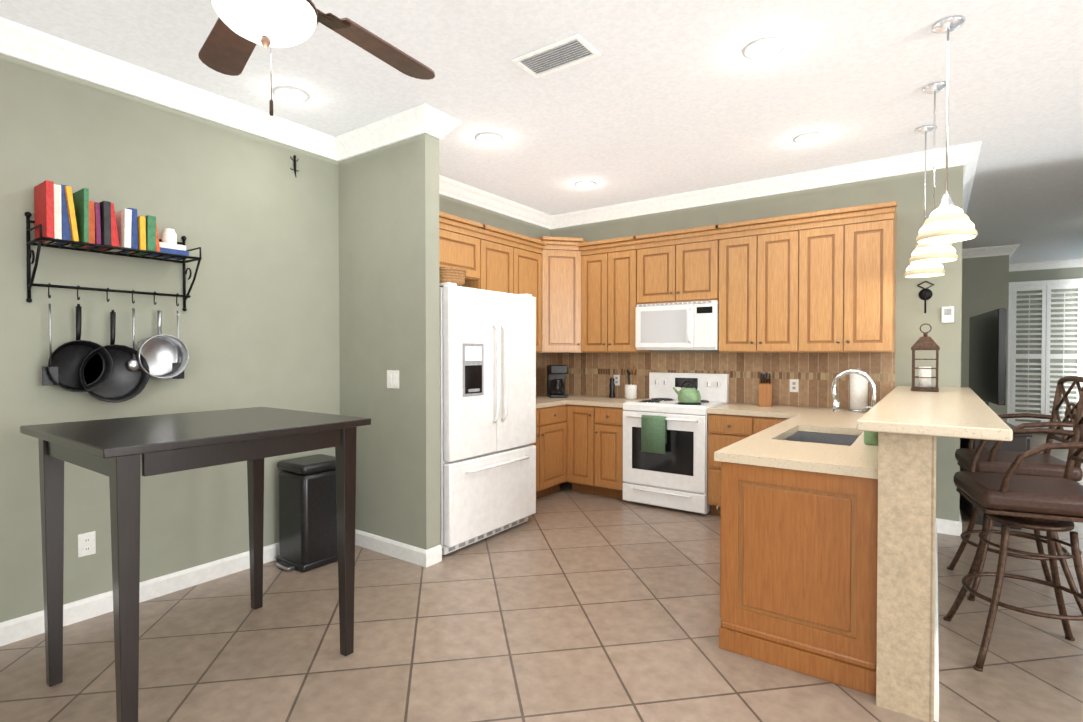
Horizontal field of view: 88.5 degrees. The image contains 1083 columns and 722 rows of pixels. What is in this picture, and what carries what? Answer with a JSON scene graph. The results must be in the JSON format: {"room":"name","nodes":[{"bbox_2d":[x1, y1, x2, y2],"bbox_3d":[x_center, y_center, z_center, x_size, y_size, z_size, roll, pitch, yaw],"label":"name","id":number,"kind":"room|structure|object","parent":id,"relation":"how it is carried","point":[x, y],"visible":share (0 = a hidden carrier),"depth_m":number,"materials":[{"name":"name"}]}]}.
{"room":"kitchen","nodes":[
{"label":"kitchen","id":0,"kind":"room"},
{"bbox_2d":[0,53,549,622],"bbox_3d":[-2.367,-0.117,2.857,0.120,2.860,8.590,1,1,35],"label":"wall","id":1,"kind":"structure","parent":0,"point":[254,217],"depth_m":3.11,"materials":[{"name":"paint"}]},
{"bbox_2d":[78,531,95,557],"bbox_3d":[-2.317,0.934,2.831,0.008,0.116,0.072,1,1,35],"label":"electrical outlet plate","id":2,"kind":"object","parent":1,"relation":"attached to","point":[86,544],"visible":1,"depth_m":2.83,"materials":[{"name":"paint"}]},
{"bbox_2d":[25,180,201,402],"bbox_3d":[-2.162,-0.310,2.856,0.219,1.044,0.696,1,1,35],"label":"shelf","id":3,"kind":"object","parent":1,"relation":"attached to","point":[78,221],"visible":1,"depth_m":2.79,"materials":[{"name":"black metal"}]},
{"bbox_2d":[34,180,188,258],"bbox_3d":[-2.160,-0.700,2.837,0.191,0.263,0.610,1,1,35],"label":"books","id":4,"kind":"object","parent":3,"relation":"on","point":[65,218],"depth_m":2.72,"materials":[{"name":"multicoloured paper"}]},
{"bbox_2d":[290,155,298,175],"bbox_3d":[-1.654,-1.308,3.727,0.017,0.148,0.064,1,1,35],"label":"hanging ornament","id":5,"kind":"object","parent":1,"relation":"attached to","point":[295,161],"visible":1,"depth_m":3.72,"materials":[{"name":"black metal"}]},
{"bbox_2d":[439,211,482,280],"bbox_3d":[-0.949,-0.924,4.437,0.348,0.469,0.995,1,1,35],"label":"upper cabinet","id":6,"kind":"object","parent":1,"relation":"attached to","point":[458,237],"depth_m":4.53,"materials":[{"name":"brown wood"}]},
{"bbox_2d":[0,508,961,645],"bbox_3d":[3.241,1.254,3.284,8.559,0.105,15.499,1,1,35],"label":"baseboard","id":7,"kind":"structure","parent":1,"relation":"attached to","point":[21,628],"depth_m":3.23,"materials":[{"name":"paint"}]},
{"bbox_2d":[462,219,542,352],"bbox_3d":[-0.365,-0.650,5.229,0.389,1.140,0.962,1,1,35],"label":"upper cabinet","id":8,"kind":"object","parent":1,"relation":"attached to","point":[509,262],"depth_m":5.09,"materials":[{"name":"brown wood"}]},
{"bbox_2d":[543,236,582,352],"bbox_3d":[0.167,-0.657,5.733,0.676,1.139,0.712,1,1,35],"label":"upper cabinet","id":9,"kind":"object","parent":1,"relation":"attached to","point":[562,256],"depth_m":5.53,"materials":[{"name":"brown wood"}]},
{"bbox_2d":[339,133,439,549],"bbox_3d":[-1.063,-0.130,3.815,0.900,2.860,0.120,1,1,35],"label":"wall","id":10,"kind":"structure","parent":0,"point":[389,307],"depth_m":3.68,"materials":[{"name":"paint"}]},
{"bbox_2d":[387,370,398,388],"bbox_3d":[-0.986,0.122,3.684,0.120,0.120,0.008,1,1,35],"label":"switch plate","id":11,"kind":"object","parent":10,"relation":"attached to","point":[392,378],"visible":1,"depth_m":3.68,"materials":[{"name":"paint"}]},
{"bbox_2d":[0,434,1082,721],"bbox_3d":[3.241,1.337,3.285,8.800,0.060,15.740,1,1,35],"label":"floor","id":12,"kind":"structure","parent":0,"point":[564,604],"depth_m":2.56,"materials":[{"name":"tile"}]},
{"bbox_2d":[20,407,370,721],"bbox_3d":[-1.437,0.790,2.383,0.940,1.059,0.990,1,1,35],"label":"pub table","id":13,"kind":"object","parent":12,"relation":"on","point":[117,451],"visible":1,"depth_m":2.22,"materials":[{"name":"brown wood"}]},
{"bbox_2d":[276,454,337,572],"bbox_3d":[-1.506,0.972,3.620,0.316,0.659,0.395,1,1,35],"label":"trash can","id":14,"kind":"object","parent":12,"relation":"on","point":[307,517],"visible":0.81,"depth_m":3.50,"materials":[{"name":"metal"}]},
{"bbox_2d":[439,282,535,554],"bbox_3d":[-0.659,0.382,4.259,0.964,1.816,0.970,1,1,35],"label":"refrigerator","id":15,"kind":"object","parent":12,"relation":"on","point":[487,411],"visible":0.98,"depth_m":3.91,"materials":[{"name":"white metal"}]},
{"bbox_2d":[439,267,466,286],"bbox_3d":[-0.654,-0.577,3.849,0.270,0.110,0.270,1,1,35],"label":"basket","id":16,"kind":"object","parent":15,"relation":"on","point":[457,275],"visible":0.58,"depth_m":3.74,"materials":[{"name":"wicker"}]},
{"bbox_2d":[531,404,570,498],"bbox_3d":[-0.242,0.851,5.171,0.684,0.856,0.940,1,1,35],"label":"base cabinet","id":17,"kind":"object","parent":12,"relation":"on","point":[553,423],"depth_m":5.20,"materials":[{"name":"brown wood"}]},
{"bbox_2d":[571,405,623,498],"bbox_3d":[0.648,0.847,5.443,0.624,0.856,0.664,1,1,35],"label":"base cabinet","id":18,"kind":"object","parent":12,"relation":"on","point":[579,448],"depth_m":5.19,"materials":[{"name":"brown wood"}]},
{"bbox_2d":[536,394,595,407],"bbox_3d":[-0.095,0.397,5.418,0.630,0.040,1.542,1,1,35],"label":"countertop","id":19,"kind":"structure","parent":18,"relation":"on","point":[542,400],"depth_m":5.32,"materials":[{"name":"stone"}]},
{"bbox_2d":[547,365,567,397],"bbox_3d":[0.165,0.207,5.708,0.180,0.330,0.255,0,1,-10],"label":"coffee maker","id":20,"kind":"object","parent":19,"relation":"on","point":[556,381],"visible":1,"depth_m":5.63,"materials":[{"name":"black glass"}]},
{"bbox_2d":[568,396,645,407],"bbox_3d":[0.669,0.397,5.440,0.592,0.040,0.622,1,1,35],"label":"countertop","id":21,"kind":"structure","parent":18,"relation":"on","point":[604,401],"depth_m":5.32,"materials":[{"name":"stone"}]},
{"bbox_2d":[609,377,614,397],"bbox_3d":[0.719,0.269,5.659,0.064,0.207,0.064,1,1,35],"label":"pepper mill","id":22,"kind":"object","parent":21,"relation":"on","point":[612,388],"visible":1,"depth_m":5.64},
{"bbox_2d":[625,366,636,398],"bbox_3d":[0.886,0.213,5.515,0.120,0.323,0.118,1,1,35],"label":"utensil crock","id":23,"kind":"object","parent":21,"relation":"on","point":[630,391],"visible":1,"depth_m":5.47,"materials":[{"name":"white ceramic"}]},
{"bbox_2d":[623,372,728,514],"bbox_3d":[1.201,0.700,5.014,0.762,1.165,0.704,1,1,35],"label":"range","id":24,"kind":"object","parent":12,"relation":"on","point":[665,447],"visible":0.81,"depth_m":4.79,"materials":[{"name":"white metal"}]},
{"bbox_2d":[641,415,666,453],"bbox_3d":[0.966,0.628,4.770,0.220,0.316,0.035,1,1,35],"label":"dish towel","id":25,"kind":"object","parent":24,"relation":"hanging from","point":[653,428],"depth_m":4.75,"materials":[{"name":"green fabric"}]},
{"bbox_2d":[673,380,700,402],"bbox_3d":[1.257,0.261,4.824,0.250,0.197,0.194,1,1,35],"label":"kettle","id":26,"kind":"object","parent":24,"relation":"on","point":[689,393],"visible":1,"depth_m":4.75,"materials":[{"name":"green metal"}]},
{"bbox_2d":[708,413,816,515],"bbox_3d":[1.840,0.859,4.626,0.720,0.856,0.618,1,1,35],"label":"base cabinet","id":27,"kind":"object","parent":12,"relation":"on","point":[724,430],"depth_m":4.52,"materials":[{"name":"brown wood"}]},
{"bbox_2d":[716,439,877,695],"bbox_3d":[1.284,0.886,2.680,0.637,0.856,0.745,1,1,35],"label":"base cabinet","id":28,"kind":"object","parent":12,"relation":"on","point":[798,568],"depth_m":2.35,"materials":[{"name":"brown wood"}]},
{"bbox_2d":[708,369,877,478],"bbox_3d":[1.808,0.342,3.421,0.647,0.606,2.597,1,1,35],"label":"countertop","id":29,"kind":"structure","parent":28,"relation":"on","point":[847,453],"depth_m":2.85,"materials":[{"name":"stone"}]},
{"bbox_2d":[759,373,771,406],"bbox_3d":[1.912,0.242,4.742,0.100,0.286,0.186,0,1,23],"label":"knife block","id":30,"kind":"object","parent":29,"relation":"on","point":[765,392],"visible":1,"depth_m":4.68,"materials":[{"name":"brown wood"}]},
{"bbox_2d":[785,432,858,445],"bbox_3d":[1.571,0.551,3.122,0.364,0.198,0.714,1,1,35],"label":"sink","id":31,"kind":"object","parent":29,"relation":"in","point":[847,439],"depth_m":3.41,"materials":[{"name":"metal"}]},
{"bbox_2d":[831,369,875,411],"bbox_3d":[1.673,0.228,2.966,0.234,0.365,0.113,1,1,35],"label":"faucet","id":32,"kind":"object","parent":29,"relation":"on","point":[836,405],"depth_m":3.00,"materials":[{"name":"silver metal"}]},
{"bbox_2d":[848,367,868,411],"bbox_3d":[2.473,0.219,4.329,0.150,0.344,0.150,1,1,35],"label":"paper towel","id":33,"kind":"object","parent":29,"relation":"on","point":[858,392],"visible":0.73,"depth_m":4.28,"materials":[{"name":"paper"}]},
{"bbox_2d":[862,407,877,444],"bbox_3d":[1.634,0.320,2.755,0.074,0.188,0.068,1,1,35],"label":"soap bottle","id":34,"kind":"object","parent":29,"relation":"on","point":[870,438],"visible":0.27,"depth_m":2.73,"materials":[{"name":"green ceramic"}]},
{"bbox_2d":[876,432,938,721],"bbox_3d":[2.137,0.779,3.158,0.196,1.060,2.669,1,1,35],"label":"wall","id":35,"kind":"structure","parent":12,"relation":"on","point":[907,675],"depth_m":2.07,"materials":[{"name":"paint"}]},
{"bbox_2d":[857,385,1012,440],"bbox_3d":[2.164,0.228,3.081,0.450,0.040,2.747,1,1,35],"label":"bar","id":36,"kind":"object","parent":35,"relation":"on","point":[963,412],"visible":0.96,"depth_m":2.21,"materials":[{"name":"stone"}]},
{"bbox_2d":[911,323,939,391],"bbox_3d":[2.552,-0.025,3.693,0.160,0.448,0.160,1,1,35],"label":"lantern","id":37,"kind":"object","parent":36,"relation":"on","point":[925,342],"visible":0.98,"depth_m":3.66,"materials":[{"name":"brown metal"}]},
{"bbox_2d":[960,308,1031,529],"bbox_3d":[3.864,0.435,4.841,0.350,1.699,1.340,0,1,29],"label":"tv console","id":38,"kind":"object","parent":12,"relation":"on","point":[987,357],"visible":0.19,"depth_m":4.50,"materials":[{"name":"brown wood"}]},
{"bbox_2d":[969,308,1006,405],"bbox_3d":[3.864,0.060,4.835,0.244,0.949,1.237,1,1,35],"label":"screen","id":39,"kind":"object","parent":38,"relation":"on","point":[987,331],"depth_m":4.59,"materials":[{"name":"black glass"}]},
{"bbox_2d":[943,386,1082,671],"bbox_3d":[2.195,0.706,2.489,0.537,1.235,0.512,0,1,23],"label":"bar stool","id":40,"kind":"object","parent":12,"relation":"on","point":[1050,506],"visible":0.98,"depth_m":2.41,"materials":[{"name":"brown leather"}]},
{"bbox_2d":[947,376,1082,614],"bbox_3d":[2.685,0.697,3.146,0.537,1.235,0.512,0,1,25],"label":"bar stool","id":41,"kind":"object","parent":12,"relation":"on","point":[994,459],"visible":0.65,"depth_m":3.05,"materials":[{"name":"brown metal"}]},
{"bbox_2d":[0,0,1082,263],"bbox_3d":[3.241,-1.582,3.243,8.800,0.060,15.740,1,1,35],"label":"ceiling","id":42,"kind":"structure","parent":0,"point":[658,98],"depth_m":3.14,"materials":[{"name":"paint"}]},
{"bbox_2d":[273,86,308,102],"bbox_3d":[-1.454,-1.546,3.226,0.196,0.010,0.196,1,1,35],"label":"recessed light","id":43,"kind":"object","parent":42,"relation":"in","point":[290,94],"visible":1,"depth_m":3.22,"materials":[{"name":"white glass"}]},
{"bbox_2d":[198,0,434,115],"bbox_3d":[-0.789,-1.104,1.666,1.316,0.848,1.283,1,1,35],"label":"ceiling fan","id":44,"kind":"object","parent":42,"relation":"hanging from","point":[240,30],"visible":1,"depth_m":1.77,"materials":[{"name":"brown wood"}]},
{"bbox_2d":[475,132,502,143],"bbox_3d":[-0.367,-1.555,3.877,0.196,0.010,0.196,1,1,35],"label":"recessed light","id":45,"kind":"object","parent":42,"relation":"in","point":[488,137],"visible":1,"depth_m":3.87,"materials":[{"name":"white glass"}]},
{"bbox_2d":[511,34,600,77],"bbox_3d":[0.072,-1.539,2.818,0.400,0.012,0.220,1,1,35],"label":"ceiling vent","id":46,"kind":"object","parent":42,"relation":"in","point":[575,49],"visible":1,"depth_m":2.81,"materials":[{"name":"metal"}]},
{"bbox_2d":[575,181,595,187],"bbox_3d":[0.391,-1.571,4.946,0.196,0.010,0.196,1,1,35],"label":"recessed light","id":47,"kind":"object","parent":42,"relation":"in","point":[584,184],"visible":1,"depth_m":4.95,"materials":[{"name":"white glass"}]},
{"bbox_2d":[743,37,784,59],"bbox_3d":[1.096,-1.539,2.742,0.196,0.010,0.196,1,1,35],"label":"recessed light","id":48,"kind":"object","parent":42,"relation":"in","point":[763,48],"visible":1,"depth_m":2.74,"materials":[{"name":"white glass"}]},
{"bbox_2d":[793,132,823,143],"bbox_3d":[1.864,-1.555,3.877,0.196,0.010,0.196,1,1,35],"label":"recessed light","id":49,"kind":"object","parent":42,"relation":"in","point":[809,137],"visible":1,"depth_m":3.87,"materials":[{"name":"white glass"}]},
{"bbox_2d":[904,125,944,277],"bbox_3d":[2.573,-1.065,3.725,0.229,0.983,0.229,1,1,35],"label":"pendant light","id":50,"kind":"object","parent":42,"relation":"hanging from","point":[922,270],"visible":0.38,"depth_m":3.70,"materials":[{"name":"silver metal"}]},
{"bbox_2d":[909,81,957,263],"bbox_3d":[2.220,-1.057,3.141,0.229,0.983,0.229,1,1,35],"label":"pendant light","id":51,"kind":"object","parent":42,"relation":"hanging from","point":[931,253],"visible":0.77,"depth_m":3.11,"materials":[{"name":"white glass"}]},
{"bbox_2d":[916,15,977,243],"bbox_3d":[1.856,-1.049,2.541,0.229,0.983,0.229,1,1,35],"label":"pendant light","id":52,"kind":"object","parent":42,"relation":"hanging from","point":[947,221],"visible":1,"depth_m":2.52,"materials":[{"name":"white glass"}]},
{"bbox_2d":[550,165,962,520],"bbox_3d":[1.633,-0.150,5.213,3.680,2.860,0.120,1,1,35],"label":"wall","id":53,"kind":"structure","parent":0,"point":[905,192],"depth_m":4.29,"materials":[{"name":"paint"}]},
{"bbox_2d":[583,235,651,352],"bbox_3d":[0.710,-0.655,5.542,0.659,1.140,0.396,1,1,35],"label":"upper cabinet","id":54,"kind":"object","parent":53,"relation":"attached to","point":[610,266],"depth_m":5.39,"materials":[{"name":"brown wood"}]},
{"bbox_2d":[635,225,718,304],"bbox_3d":[1.308,-0.851,5.143,0.766,0.634,0.350,1,1,35],"label":"upper cabinet","id":55,"kind":"object","parent":53,"relation":"attached to","point":[682,265],"depth_m":4.98,"materials":[{"name":"brown wood"}]},
{"bbox_2d":[635,300,718,349],"bbox_3d":[1.282,-0.314,5.114,0.758,0.426,0.433,1,1,35],"label":"microwave","id":56,"kind":"object","parent":55,"relation":"attached to","point":[694,325],"visible":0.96,"depth_m":4.95,"materials":[{"name":"white plastic"}]},
{"bbox_2d":[536,353,894,409],"bbox_3d":[0.986,0.158,4.658,3.269,0.456,1.539,1,1,35],"label":"backsplash","id":57,"kind":"structure","parent":53,"relation":"attached to","point":[802,379],"depth_m":5.00,"materials":[{"name":"tile"}]},
{"bbox_2d":[719,218,766,351],"bbox_3d":[1.779,-0.619,4.813,0.381,1.089,0.350,1,1,35],"label":"upper cabinet","id":58,"kind":"object","parent":53,"relation":"attached to","point":[742,245],"depth_m":4.66,"materials":[{"name":"brown wood"}]},
{"bbox_2d":[767,213,810,351],"bbox_3d":[2.013,-0.617,4.647,0.444,1.089,0.350,1,1,35],"label":"upper cabinet","id":59,"kind":"object","parent":53,"relation":"attached to","point":[788,236],"depth_m":4.46,"materials":[{"name":"brown wood"}]},
{"bbox_2d":[807,206,854,351],"bbox_3d":[2.273,-0.614,4.463,0.445,1.089,0.350,1,1,35],"label":"upper cabinet","id":60,"kind":"object","parent":53,"relation":"attached to","point":[821,281],"depth_m":4.28,"materials":[{"name":"brown wood"}]},
{"bbox_2d":[855,201,896,351],"bbox_3d":[2.507,-0.612,4.297,0.381,1.089,0.350,1,1,35],"label":"upper cabinet","id":61,"kind":"object","parent":53,"relation":"attached to","point":[875,224],"depth_m":4.11,"materials":[{"name":"brown wood"}]},
{"bbox_2d":[918,281,933,312],"bbox_3d":[2.898,-0.486,4.191,0.106,0.248,0.075,1,1,35],"label":"ornament","id":62,"kind":"object","parent":53,"relation":"attached to","point":[924,294],"visible":1,"depth_m":4.20,"materials":[{"name":"black metal"}]},
{"bbox_2d":[941,306,953,322],"bbox_3d":[3.025,-0.345,4.136,0.075,0.120,0.022,1,1,35],"label":"thermostat","id":63,"kind":"object","parent":53,"relation":"attached to","point":[947,315],"visible":1,"depth_m":4.13,"materials":[{"name":"white plastic"}]},
{"bbox_2d":[961,255,1008,421],"bbox_3d":[6.283,-0.192,8.107,0.800,2.860,0.120,1,1,35],"label":"wall","id":64,"kind":"structure","parent":0,"point":[985,284],"depth_m":7.98,"materials":[{"name":"paint"}]},
{"bbox_2d":[1009,267,1082,435],"bbox_3d":[9.537,-0.195,8.374,4.440,2.860,0.120,1,1,35],"label":"wall","id":65,"kind":"structure","parent":0,"point":[1049,274],"depth_m":9.20,"materials":[{"name":"paint"}]},
{"bbox_2d":[1007,278,1082,430],"bbox_3d":[8.308,-0.081,9.150,0.980,2.490,0.055,1,1,35],"label":"window shutters","id":66,"kind":"object","parent":65,"relation":"attached to","point":[1045,356],"visible":0.92,"depth_m":9.16,"materials":[{"name":"white wood"}]},
{"bbox_3d":[6.747,-0.086,0.705,0.120,2.860,15.620,1,1,35],"label":"wall","id":67,"kind":"structure","parent":0,"visible":0},
{"bbox_2d":[0,17,1082,271],"bbox_3d":[3.241,-1.489,3.244,8.559,0.125,15.499,1,1,35],"label":"crown molding","id":68,"kind":"structure","parent":67,"relation":"attached to","point":[50,51],"depth_m":3.77,"materials":[{"name":"paint"}]}
]}

